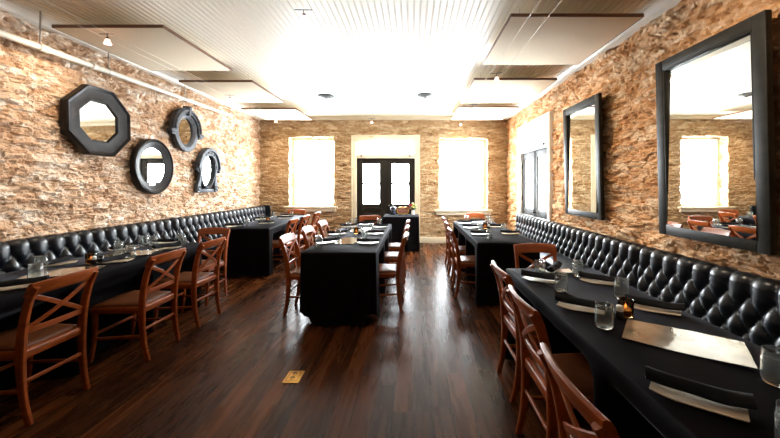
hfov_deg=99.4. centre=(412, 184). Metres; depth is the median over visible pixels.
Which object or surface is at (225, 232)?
dining chair
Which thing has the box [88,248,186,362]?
dining chair
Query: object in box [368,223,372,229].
glass
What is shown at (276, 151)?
wall
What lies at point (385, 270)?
dining chair
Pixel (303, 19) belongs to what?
spotlight
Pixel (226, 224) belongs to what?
rolled napkin
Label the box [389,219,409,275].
dining chair
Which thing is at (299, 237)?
dining chair
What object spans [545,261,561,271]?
rolled napkin
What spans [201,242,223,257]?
chair back
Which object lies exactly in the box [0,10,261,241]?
wall
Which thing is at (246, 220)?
glass
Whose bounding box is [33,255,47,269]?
glass
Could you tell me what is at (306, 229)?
dining chair
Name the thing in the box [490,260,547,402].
dining chair
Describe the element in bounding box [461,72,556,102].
acoustic panel
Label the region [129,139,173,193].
round mirror
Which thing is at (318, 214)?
dining chair
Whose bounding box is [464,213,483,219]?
dining chair
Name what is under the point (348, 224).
glass
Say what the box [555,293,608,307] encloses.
rolled napkin
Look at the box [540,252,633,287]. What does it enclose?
place settings
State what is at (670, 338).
menu
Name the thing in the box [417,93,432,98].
ceiling vent
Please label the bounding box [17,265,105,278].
menu
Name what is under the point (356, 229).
votive candle
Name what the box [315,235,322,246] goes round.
glass
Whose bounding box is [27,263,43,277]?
glass
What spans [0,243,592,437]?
floor
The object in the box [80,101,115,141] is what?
mirror glass
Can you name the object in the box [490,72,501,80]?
spotlight
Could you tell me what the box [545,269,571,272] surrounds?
rectangular plate
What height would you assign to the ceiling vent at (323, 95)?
0.070 m
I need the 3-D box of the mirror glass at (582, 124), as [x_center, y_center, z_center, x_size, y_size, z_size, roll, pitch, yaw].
[2.251,-0.341,4.412,0.008,1.365,0.773,0,0,1]
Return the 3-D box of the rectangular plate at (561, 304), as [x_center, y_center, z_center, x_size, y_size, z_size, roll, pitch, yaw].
[0.935,0.680,1.835,0.235,0.018,0.110,0,0,36]
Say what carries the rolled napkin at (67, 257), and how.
on the rectangular plate at (69, 262)
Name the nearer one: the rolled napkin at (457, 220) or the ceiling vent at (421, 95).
the rolled napkin at (457, 220)
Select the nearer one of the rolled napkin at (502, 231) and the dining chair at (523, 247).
the dining chair at (523, 247)
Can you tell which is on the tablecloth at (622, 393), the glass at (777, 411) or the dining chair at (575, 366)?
the glass at (777, 411)
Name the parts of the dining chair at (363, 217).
rail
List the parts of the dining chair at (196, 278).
leg, leg, seat frame, leg, rail, rail, leg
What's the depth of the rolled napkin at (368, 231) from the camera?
4.61 m
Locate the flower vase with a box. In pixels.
[408,202,416,214]
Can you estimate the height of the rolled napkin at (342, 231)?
0.047 m
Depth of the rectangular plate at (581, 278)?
2.33 m
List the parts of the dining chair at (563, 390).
leg, rail, leg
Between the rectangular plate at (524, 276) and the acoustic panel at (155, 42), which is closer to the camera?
the rectangular plate at (524, 276)
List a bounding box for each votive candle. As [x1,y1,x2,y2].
[85,252,96,263]
[354,227,358,233]
[617,297,633,317]
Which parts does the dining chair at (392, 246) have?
seat frame, leg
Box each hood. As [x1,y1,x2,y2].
[169,108,201,134]
[194,148,220,169]
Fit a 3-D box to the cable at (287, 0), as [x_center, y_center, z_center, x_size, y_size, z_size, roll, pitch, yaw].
[-0.950,-1.517,3.015,0.164,0.009,10.430,0,0,0]
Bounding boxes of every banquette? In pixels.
[0,219,171,273]
[168,205,270,272]
[515,213,645,288]
[637,246,779,346]
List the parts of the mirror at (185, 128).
frame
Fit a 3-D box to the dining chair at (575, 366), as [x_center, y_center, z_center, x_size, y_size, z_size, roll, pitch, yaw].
[0.810,1.016,1.750,0.550,0.876,0.424,0,0,0]
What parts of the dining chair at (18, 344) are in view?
leg, leg, seat frame, rail, rail, leg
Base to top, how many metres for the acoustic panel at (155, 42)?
0.157 m
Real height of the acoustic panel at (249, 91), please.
0.157 m
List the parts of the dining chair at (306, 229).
leg, rail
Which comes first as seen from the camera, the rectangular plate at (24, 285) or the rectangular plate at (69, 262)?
the rectangular plate at (24, 285)
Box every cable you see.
[26,0,284,123]
[287,0,375,119]
[454,1,560,124]
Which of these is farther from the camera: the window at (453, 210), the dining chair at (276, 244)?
the window at (453, 210)
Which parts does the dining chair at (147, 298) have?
leg, seat frame, leg, leg, rail, rail, leg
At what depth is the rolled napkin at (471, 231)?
4.57 m
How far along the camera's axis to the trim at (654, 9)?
3.75 m
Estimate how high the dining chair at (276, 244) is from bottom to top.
0.876 m
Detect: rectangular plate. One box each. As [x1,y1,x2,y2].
[0,283,31,290]
[48,260,77,266]
[96,258,133,262]
[156,246,181,249]
[357,242,377,243]
[521,275,553,282]
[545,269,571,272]
[556,301,594,312]
[580,277,613,284]
[634,303,681,315]
[649,381,749,421]
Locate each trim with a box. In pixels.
[0,0,261,119]
[262,116,504,119]
[505,0,680,119]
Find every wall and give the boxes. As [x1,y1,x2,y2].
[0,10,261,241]
[258,120,507,236]
[506,0,779,279]
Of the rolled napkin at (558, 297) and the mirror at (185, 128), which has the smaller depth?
the rolled napkin at (558, 297)
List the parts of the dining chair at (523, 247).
leg, rail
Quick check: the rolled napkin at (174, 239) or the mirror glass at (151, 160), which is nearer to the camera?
the rolled napkin at (174, 239)
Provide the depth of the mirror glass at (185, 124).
5.47 m
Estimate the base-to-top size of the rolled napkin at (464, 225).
0.047 m
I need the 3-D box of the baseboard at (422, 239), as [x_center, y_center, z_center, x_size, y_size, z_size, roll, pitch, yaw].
[-0.738,1.375,8.242,6.125,0.150,0.075,0,0,0]
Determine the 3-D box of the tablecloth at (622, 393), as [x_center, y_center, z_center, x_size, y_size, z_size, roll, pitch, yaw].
[1.135,1.067,1.635,0.762,0.754,2.222,0,0,0]
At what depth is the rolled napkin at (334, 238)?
3.91 m
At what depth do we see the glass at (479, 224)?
5.02 m
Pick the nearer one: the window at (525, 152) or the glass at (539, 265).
the glass at (539, 265)
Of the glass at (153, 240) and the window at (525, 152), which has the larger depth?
the window at (525, 152)
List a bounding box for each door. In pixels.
[351,135,419,232]
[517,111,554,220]
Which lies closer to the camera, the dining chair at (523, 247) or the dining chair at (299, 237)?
the dining chair at (523, 247)
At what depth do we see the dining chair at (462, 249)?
5.10 m
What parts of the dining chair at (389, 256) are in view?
seat frame, leg, leg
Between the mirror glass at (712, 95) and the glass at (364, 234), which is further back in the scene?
the glass at (364, 234)
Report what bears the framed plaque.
on the tablecloth at (398, 221)
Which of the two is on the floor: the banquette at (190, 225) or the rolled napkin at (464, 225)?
the banquette at (190, 225)
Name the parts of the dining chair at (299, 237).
leg, leg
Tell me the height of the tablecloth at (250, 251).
0.754 m
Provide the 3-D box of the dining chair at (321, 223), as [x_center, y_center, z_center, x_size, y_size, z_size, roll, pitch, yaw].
[-1.240,1.016,5.360,0.550,0.876,0.424,0,0,0]
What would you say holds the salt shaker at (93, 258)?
on the tablecloth at (113, 279)
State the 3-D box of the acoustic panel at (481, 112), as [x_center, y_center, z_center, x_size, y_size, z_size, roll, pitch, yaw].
[1.515,-1.629,7.245,1.230,0.157,1.250,0,0,0]
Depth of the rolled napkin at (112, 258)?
2.92 m
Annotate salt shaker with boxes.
[91,256,96,264]
[615,305,623,319]
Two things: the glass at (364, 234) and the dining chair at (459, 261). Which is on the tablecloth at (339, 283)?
the glass at (364, 234)
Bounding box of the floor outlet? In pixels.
[282,371,304,382]
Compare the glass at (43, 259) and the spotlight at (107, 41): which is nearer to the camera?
the glass at (43, 259)
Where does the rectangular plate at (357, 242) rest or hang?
on the tablecloth at (339, 283)
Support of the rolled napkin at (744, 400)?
on the rectangular plate at (742, 414)
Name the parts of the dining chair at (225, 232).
leg, seat frame, rail, rail, leg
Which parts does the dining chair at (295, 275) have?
leg, rail, rail, seat frame, leg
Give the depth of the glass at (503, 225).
4.92 m
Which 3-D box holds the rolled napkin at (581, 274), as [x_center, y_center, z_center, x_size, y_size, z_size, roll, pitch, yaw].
[1.321,0.648,2.333,0.268,0.047,0.079,0,0,36]
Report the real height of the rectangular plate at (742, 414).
0.018 m
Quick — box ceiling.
[14,0,652,115]
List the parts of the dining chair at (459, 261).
rail, leg, leg, seat frame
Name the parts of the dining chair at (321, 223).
leg, rail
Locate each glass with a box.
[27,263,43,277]
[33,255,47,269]
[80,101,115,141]
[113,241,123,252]
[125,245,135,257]
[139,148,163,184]
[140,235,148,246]
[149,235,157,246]
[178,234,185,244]
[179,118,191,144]
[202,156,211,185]
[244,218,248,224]
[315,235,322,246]
[335,228,340,237]
[346,222,350,229]
[361,229,367,238]
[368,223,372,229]
[477,222,481,229]
[486,229,492,237]
[501,223,505,229]
[534,259,544,272]
[554,272,567,291]
[568,104,596,212]
[572,259,583,276]
[594,300,613,329]
[614,277,629,297]
[667,34,756,239]
[760,345,779,387]
[774,399,779,437]
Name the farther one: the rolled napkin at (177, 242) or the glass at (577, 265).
the rolled napkin at (177, 242)
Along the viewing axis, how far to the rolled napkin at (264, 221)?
5.88 m
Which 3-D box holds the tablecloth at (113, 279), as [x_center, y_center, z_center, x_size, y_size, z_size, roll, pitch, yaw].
[-2.866,1.067,2.699,0.696,0.754,2.584,0,0,0]
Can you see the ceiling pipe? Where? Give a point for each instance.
(39, 46)
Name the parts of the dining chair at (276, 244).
seat frame, leg, rail, leg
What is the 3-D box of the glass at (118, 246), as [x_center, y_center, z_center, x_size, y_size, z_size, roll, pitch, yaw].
[-2.990,0.631,3.350,0.081,0.116,0.081,0,0,-13]
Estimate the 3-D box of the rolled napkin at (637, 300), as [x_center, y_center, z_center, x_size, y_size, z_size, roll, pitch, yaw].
[1.331,0.648,1.823,0.268,0.047,0.079,0,0,38]
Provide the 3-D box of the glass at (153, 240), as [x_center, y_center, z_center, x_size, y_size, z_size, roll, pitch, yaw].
[-2.920,0.631,3.710,0.081,0.116,0.081,0,0,-31]
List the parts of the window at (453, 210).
sash, sash, sill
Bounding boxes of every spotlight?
[103,34,111,44]
[294,9,311,22]
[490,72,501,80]
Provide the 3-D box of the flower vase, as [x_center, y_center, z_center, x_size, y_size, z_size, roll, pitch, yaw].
[-0.008,0.542,7.656,0.232,0.293,0.221,0,0,-26]
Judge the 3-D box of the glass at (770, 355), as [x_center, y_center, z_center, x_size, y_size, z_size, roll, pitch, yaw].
[1.262,0.631,1.145,0.081,0.116,0.081,0,0,-4]
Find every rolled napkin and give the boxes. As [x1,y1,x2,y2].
[0,275,49,286]
[48,255,73,264]
[96,252,130,262]
[108,242,137,249]
[152,241,180,248]
[158,238,177,241]
[225,223,242,225]
[258,220,273,222]
[314,237,336,241]
[327,230,346,233]
[357,238,379,241]
[367,230,383,232]
[373,224,387,225]
[457,220,471,221]
[463,224,476,226]
[470,230,485,232]
[500,229,519,232]
[521,269,554,279]
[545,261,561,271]
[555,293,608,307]
[578,271,622,281]
[625,294,685,310]
[645,366,756,409]
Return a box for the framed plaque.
[397,207,408,214]
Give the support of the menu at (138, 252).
on the tablecloth at (113, 279)
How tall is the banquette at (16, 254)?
0.952 m
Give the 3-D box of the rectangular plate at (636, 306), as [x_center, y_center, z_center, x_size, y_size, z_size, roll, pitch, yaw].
[1.325,0.680,1.815,0.235,0.018,0.110,0,0,40]
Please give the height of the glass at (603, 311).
0.116 m
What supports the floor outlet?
attached to the floor
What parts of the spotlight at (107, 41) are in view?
lamp shade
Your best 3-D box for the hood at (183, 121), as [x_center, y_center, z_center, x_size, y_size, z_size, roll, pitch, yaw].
[-3.729,-1.063,5.450,0.105,0.417,0.690,0,0,0]
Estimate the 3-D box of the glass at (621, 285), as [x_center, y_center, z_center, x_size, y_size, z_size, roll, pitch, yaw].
[1.272,0.631,2.010,0.081,0.116,0.081,0,0,-44]
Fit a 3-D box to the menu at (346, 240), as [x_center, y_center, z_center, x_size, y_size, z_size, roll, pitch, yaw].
[-0.790,0.681,4.050,0.270,0.010,0.425,0,0,10]
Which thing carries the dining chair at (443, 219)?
on the floor
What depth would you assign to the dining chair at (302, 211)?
7.88 m
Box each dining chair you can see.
[0,267,98,426]
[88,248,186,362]
[153,237,226,327]
[197,227,229,305]
[273,218,298,265]
[278,233,300,314]
[280,215,310,252]
[288,209,304,214]
[296,212,320,245]
[301,225,315,248]
[317,220,329,237]
[359,215,380,223]
[379,232,408,311]
[384,225,409,290]
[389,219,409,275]
[442,217,457,267]
[444,221,465,280]
[447,227,474,297]
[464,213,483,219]
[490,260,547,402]
[506,284,593,437]
[513,243,556,267]
[537,342,619,437]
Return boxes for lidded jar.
[390,205,395,214]
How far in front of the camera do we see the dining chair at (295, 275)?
3.69 m
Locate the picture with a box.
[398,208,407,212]
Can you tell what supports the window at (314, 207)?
in the wall at (276, 151)
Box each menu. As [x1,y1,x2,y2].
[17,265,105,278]
[104,249,164,256]
[331,237,357,243]
[622,319,757,368]
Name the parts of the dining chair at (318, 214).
leg, leg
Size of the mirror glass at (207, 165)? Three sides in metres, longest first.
0.570 x 0.350 x 0.006 m
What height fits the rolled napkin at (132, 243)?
0.047 m
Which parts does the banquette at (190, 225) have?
panel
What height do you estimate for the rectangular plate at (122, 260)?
0.018 m
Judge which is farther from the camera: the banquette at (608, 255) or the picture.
the picture
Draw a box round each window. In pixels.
[284,138,337,211]
[435,139,492,214]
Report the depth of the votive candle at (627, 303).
1.70 m
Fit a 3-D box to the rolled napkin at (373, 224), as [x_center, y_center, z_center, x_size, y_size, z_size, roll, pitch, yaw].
[-0.539,0.648,5.370,0.268,0.047,0.079,0,0,7]
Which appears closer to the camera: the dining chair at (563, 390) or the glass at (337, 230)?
the dining chair at (563, 390)
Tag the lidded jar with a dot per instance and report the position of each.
(393, 209)
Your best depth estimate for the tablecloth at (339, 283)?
3.37 m
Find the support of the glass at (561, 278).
on the tablecloth at (622, 393)
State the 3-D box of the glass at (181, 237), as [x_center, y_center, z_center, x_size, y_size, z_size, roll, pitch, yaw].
[-2.690,0.631,3.840,0.081,0.116,0.081,0,0,34]
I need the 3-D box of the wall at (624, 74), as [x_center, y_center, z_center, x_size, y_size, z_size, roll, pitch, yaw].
[2.450,-0.119,4.450,0.327,3.165,7.701,0,0,0]
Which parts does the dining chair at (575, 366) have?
leg, rail, rail, leg, seat frame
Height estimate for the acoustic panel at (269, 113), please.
0.157 m
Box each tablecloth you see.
[0,242,200,390]
[227,215,304,276]
[299,224,391,325]
[383,214,419,251]
[453,221,539,305]
[506,268,779,437]
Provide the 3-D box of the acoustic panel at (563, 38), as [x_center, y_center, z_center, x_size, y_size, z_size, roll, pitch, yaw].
[1.515,-1.629,3.655,1.230,0.157,1.230,0,0,0]
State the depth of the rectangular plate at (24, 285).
2.19 m
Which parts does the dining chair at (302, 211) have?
rail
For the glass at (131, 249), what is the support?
on the tablecloth at (113, 279)
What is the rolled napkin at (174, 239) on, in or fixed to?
on the rectangular plate
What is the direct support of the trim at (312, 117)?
attached to the wall at (276, 151)
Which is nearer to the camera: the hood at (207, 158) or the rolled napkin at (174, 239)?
the rolled napkin at (174, 239)
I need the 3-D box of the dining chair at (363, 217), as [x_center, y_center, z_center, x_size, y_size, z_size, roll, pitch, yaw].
[-0.820,1.016,6.080,0.424,0.876,0.550,0,0,0]
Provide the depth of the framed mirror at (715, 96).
2.40 m
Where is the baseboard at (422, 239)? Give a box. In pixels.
[308,237,445,242]
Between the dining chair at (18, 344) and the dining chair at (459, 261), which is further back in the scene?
the dining chair at (459, 261)
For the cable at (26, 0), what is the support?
attached to the wall
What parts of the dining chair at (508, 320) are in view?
leg, rail, rail, leg, seat frame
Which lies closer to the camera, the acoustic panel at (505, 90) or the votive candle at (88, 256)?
the votive candle at (88, 256)
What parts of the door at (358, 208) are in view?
transom sash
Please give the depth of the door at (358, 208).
8.31 m
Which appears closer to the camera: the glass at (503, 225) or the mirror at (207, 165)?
the glass at (503, 225)
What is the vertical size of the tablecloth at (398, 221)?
0.754 m
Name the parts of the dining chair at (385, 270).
seat frame, leg, leg, rail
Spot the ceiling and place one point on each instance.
(393, 51)
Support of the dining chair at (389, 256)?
on the floor
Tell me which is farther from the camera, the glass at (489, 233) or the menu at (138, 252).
the glass at (489, 233)
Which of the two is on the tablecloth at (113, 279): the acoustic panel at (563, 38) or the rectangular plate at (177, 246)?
the rectangular plate at (177, 246)
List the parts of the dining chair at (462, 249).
leg, leg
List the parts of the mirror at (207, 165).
rail, frame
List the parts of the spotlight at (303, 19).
lamp shade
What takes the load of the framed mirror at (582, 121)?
attached to the wall at (624, 74)
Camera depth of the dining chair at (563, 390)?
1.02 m
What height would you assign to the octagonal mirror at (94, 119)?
0.804 m
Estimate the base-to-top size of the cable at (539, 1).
0.009 m
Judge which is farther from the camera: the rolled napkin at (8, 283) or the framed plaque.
the framed plaque
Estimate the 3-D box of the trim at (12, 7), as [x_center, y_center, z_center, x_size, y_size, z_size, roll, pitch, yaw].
[-3.773,-1.666,3.025,0.164,0.088,10.450,0,0,0]
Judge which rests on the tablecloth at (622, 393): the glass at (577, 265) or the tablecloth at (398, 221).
the glass at (577, 265)
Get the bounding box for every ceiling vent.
[317,93,334,98]
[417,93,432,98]
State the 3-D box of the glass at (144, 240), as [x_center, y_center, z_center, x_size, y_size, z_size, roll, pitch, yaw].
[-3.030,0.631,3.720,0.081,0.116,0.081,0,0,-24]
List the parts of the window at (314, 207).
sill, sash, sash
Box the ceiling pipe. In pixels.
[0,11,232,117]
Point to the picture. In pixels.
(400, 210)
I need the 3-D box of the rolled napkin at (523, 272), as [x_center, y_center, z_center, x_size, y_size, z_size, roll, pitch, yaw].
[0.921,0.648,2.383,0.268,0.047,0.079,0,0,36]
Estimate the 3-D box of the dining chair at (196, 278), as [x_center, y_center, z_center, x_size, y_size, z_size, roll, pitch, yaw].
[-2.380,1.016,3.557,0.550,0.876,0.424,0,0,2]
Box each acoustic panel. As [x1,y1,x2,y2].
[52,18,231,70]
[179,80,284,102]
[241,108,311,119]
[451,103,518,119]
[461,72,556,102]
[483,7,643,64]
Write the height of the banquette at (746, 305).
0.879 m
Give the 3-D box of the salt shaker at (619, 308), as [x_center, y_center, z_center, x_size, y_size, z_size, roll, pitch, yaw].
[1.065,0.654,1.700,0.038,0.070,0.037,0,0,0]
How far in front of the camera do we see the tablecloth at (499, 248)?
3.93 m
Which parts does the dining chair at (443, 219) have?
leg, leg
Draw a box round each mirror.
[60,84,130,156]
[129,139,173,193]
[166,106,204,151]
[193,148,220,192]
[563,93,604,219]
[655,9,776,254]
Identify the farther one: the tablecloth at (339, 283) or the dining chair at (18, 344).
the tablecloth at (339, 283)

